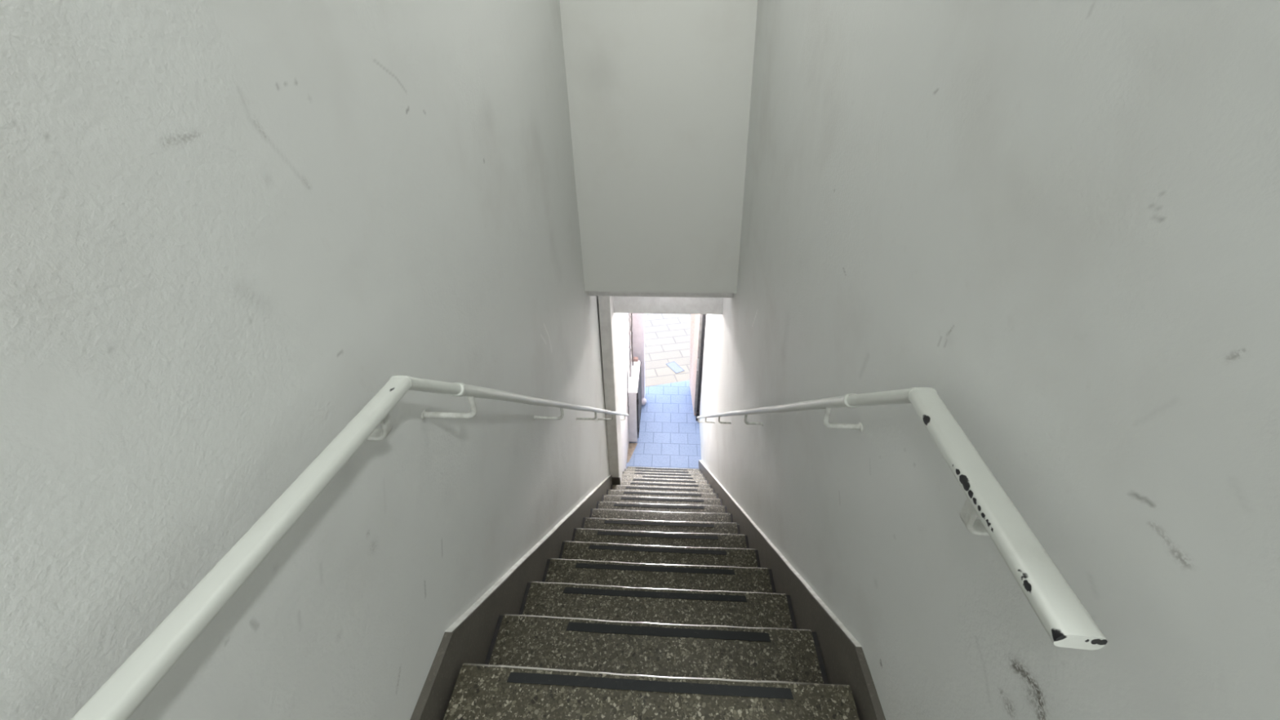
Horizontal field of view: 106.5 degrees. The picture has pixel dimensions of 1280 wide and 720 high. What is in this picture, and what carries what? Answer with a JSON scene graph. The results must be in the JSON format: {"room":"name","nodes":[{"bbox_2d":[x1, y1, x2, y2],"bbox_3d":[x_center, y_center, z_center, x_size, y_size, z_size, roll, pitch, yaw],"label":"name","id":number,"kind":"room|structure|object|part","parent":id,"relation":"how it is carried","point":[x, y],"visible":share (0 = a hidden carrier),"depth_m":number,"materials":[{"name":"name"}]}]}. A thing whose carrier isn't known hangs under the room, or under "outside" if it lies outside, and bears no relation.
{"room":"indoor stairwell","nodes":[
{"label":"indoor stairwell","id":0,"kind":"room"},
{"bbox_2d":[0,0,631,719],"bbox_3d":[-0.555,0.777,2.548,0.280,6.262,9.400,1,33,3],"label":"wall","id":1,"kind":"structure","parent":0,"point":[226,226],"depth_m":0.68,"materials":[{"name":"paint"}]},
{"bbox_2d":[70,375,628,719],"bbox_3d":[-0.347,0.593,2.658,0.143,2.939,4.510,1,33,3],"label":"handrail","id":2,"kind":"object","parent":1,"relation":"attached to","point":[124,691],"visible":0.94,"depth_m":0.54,"materials":[{"name":"white metal"}]},
{"bbox_2d":[409,474,612,719],"bbox_3d":[-0.498,2.072,1.558,0.040,2.745,6.348,1,33,3],"label":"baseboard","id":3,"kind":"structure","parent":1,"relation":"attached to","point":[468,640],"depth_m":1.43,"materials":[{"name":"paint"}]},
{"bbox_2d":[626,369,629,413],"bbox_3d":[-0.168,0.468,6.669,0.020,0.750,0.096,1,33,3],"label":"cable","id":4,"kind":"object","parent":1,"relation":"attached to","point":[627,370],"visible":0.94,"depth_m":6.65,"materials":[{"name":"white plastic"}]},
{"bbox_2d":[628,313,631,377],"bbox_3d":[-0.151,-0.937,6.395,0.030,2.701,0.221,1,33,3],"label":"cable","id":5,"kind":"object","parent":1,"relation":"attached to","point":[628,313],"visible":0.38,"depth_m":6.78,"materials":[{"name":"white plastic"}]},
{"bbox_2d":[630,313,633,365],"bbox_3d":[-0.131,-1.088,6.634,0.039,2.692,0.184,-2,33,-2],"label":"cable","id":6,"kind":"object","parent":1,"relation":"attached to","point":[631,313],"visible":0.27,"depth_m":7.10,"materials":[{"name":"white plastic"}]},
{"bbox_2d":[626,443,637,462],"bbox_3d":[-0.115,1.369,7.048,0.130,0.004,0.420,1,33,3],"label":"trim","id":7,"kind":"structure","parent":1,"relation":"attached to","point":[632,446],"depth_m":7.09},
{"bbox_2d":[598,296,622,484],"bbox_3d":[-0.256,0.207,4.309,0.093,2.488,0.310,1,33,3],"label":"wall pier","id":8,"kind":"object","parent":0,"point":[607,319],"visible":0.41,"depth_m":4.16,"materials":[{"name":"grey paint"}]},
{"bbox_2d":[611,476,620,484],"bbox_3d":[-0.243,1.252,4.786,0.098,0.214,0.012,1,33,3],"label":"baseboard","id":9,"kind":"object","parent":8,"relation":"attached to","point":[615,481],"visible":0.26,"depth_m":4.75,"materials":[{"name":"stone"}]},
{"bbox_2d":[631,313,644,397],"bbox_3d":[-1.823,-1.781,6.040,3.925,6.842,0.266,-9,33,-12],"label":"wall","id":10,"kind":"structure","parent":0,"point":[638,319],"depth_m":7.43,"materials":[{"name":"paint"}]},
{"bbox_2d":[559,0,757,293],"bbox_3d":[0.154,-1.506,2.546,1.200,2.432,0.140,1,33,3],"label":"wall","id":11,"kind":"structure","parent":0,"point":[659,91],"depth_m":2.64,"materials":[{"name":"paint"}]},
{"bbox_2d":[588,291,733,297],"bbox_3d":[0.157,-0.560,3.294,1.160,0.232,0.100,1,33,3],"label":"trim","id":12,"kind":"structure","parent":11,"relation":"attached to","point":[591,293],"depth_m":3.31,"materials":[{"name":"white paint"}]},
{"bbox_2d":[626,380,701,468],"bbox_3d":[0.422,1.015,7.731,1.650,0.150,2.492,1,33,3],"label":"floor","id":13,"kind":"structure","parent":0,"point":[669,436],"depth_m":7.44,"materials":[{"name":"blue tile"}]},
{"bbox_2d":[627,356,641,441],"bbox_3d":[-0.068,0.599,7.338,0.156,0.977,0.878,1,33,3],"label":"base cabinet","id":14,"kind":"object","parent":13,"relation":"on","point":[634,392],"visible":0.85,"depth_m":7.06,"materials":[{"name":"paint"}]},
{"bbox_3d":[-0.007,0.605,7.342,0.014,0.852,0.810,1,33,3],"label":"door","id":15,"kind":"part","parent":14,"relation":"part of","materials":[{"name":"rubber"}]},
{"bbox_2d":[641,397,646,404],"bbox_3d":[0.053,0.692,8.001,0.110,0.113,0.150,1,33,3],"label":"guard stone","id":16,"kind":"object","parent":13,"relation":"on","point":[643,399],"visible":0.74,"depth_m":7.95,"materials":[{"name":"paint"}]},
{"bbox_2d":[443,466,859,719],"bbox_3d":[0.070,2.203,2.418,0.999,3.704,7.720,1,33,3],"label":"staircase","id":17,"kind":"structure","parent":13,"relation":"on","point":[659,606],"depth_m":1.48,"materials":[{"name":"stone"}]},
{"bbox_2d":[644,313,690,386],"bbox_3d":[1.020,-4.664,16.595,28.000,0.148,28.140,1,33,3],"label":"pavement","id":18,"kind":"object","parent":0,"point":[667,335],"depth_m":9.57,"materials":[{"name":"beige stone"}]},
{"bbox_2d":[666,360,684,373],"bbox_3d":[0.657,0.136,8.958,0.186,0.006,0.370,-17,36,-23],"label":"utility cover","id":19,"kind":"object","parent":18,"relation":"on","point":[673,366],"visible":1,"depth_m":8.96,"materials":[{"name":"metal"}]},
{"bbox_2d":[689,314,699,415],"bbox_3d":[2.679,-2.232,6.634,3.939,6.842,1.091,-8,33,-11],"label":"wall","id":20,"kind":"structure","parent":0,"point":[695,318],"depth_m":7.68,"materials":[{"name":"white paint"}]},
{"bbox_2d":[698,0,1279,719],"bbox_3d":[0.795,0.090,3.589,0.473,6.262,5.950,1,33,3],"label":"wall","id":21,"kind":"structure","parent":0,"point":[1057,220],"depth_m":0.63,"materials":[{"name":"paint"}]},
{"bbox_2d":[613,296,723,314],"bbox_3d":[0.211,-0.657,3.853,1.120,0.552,0.170,1,33,3],"label":"trim","id":22,"kind":"structure","parent":21,"relation":"attached to","point":[625,304],"depth_m":3.89,"materials":[{"name":"white paint"}]},
{"bbox_2d":[693,314,706,420],"bbox_3d":[0.906,-0.223,7.265,0.094,2.416,0.660,1,33,3],"label":"door","id":23,"kind":"structure","parent":21,"relation":"in","point":[702,317],"depth_m":7.12,"materials":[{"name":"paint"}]},
{"bbox_3d":[0.860,0.072,7.134,0.030,0.210,0.013,1,33,3],"label":"lock plate","id":24,"kind":"part","parent":23,"relation":"part of","materials":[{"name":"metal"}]},
{"bbox_2d":[698,459,885,719],"bbox_3d":[0.689,1.421,3.866,0.040,4.115,4.970,1,33,3],"label":"baseboard","id":25,"kind":"structure","parent":21,"relation":"attached to","point":[845,663],"depth_m":1.46,"materials":[{"name":"paint"}]},
{"bbox_2d":[697,386,1107,649],"bbox_3d":[0.606,0.481,3.146,0.134,3.302,4.327,1,33,3],"label":"handrail","id":26,"kind":"object","parent":21,"relation":"attached to","point":[1068,624],"visible":0.99,"depth_m":0.57,"materials":[{"name":"white metal"}]}
]}

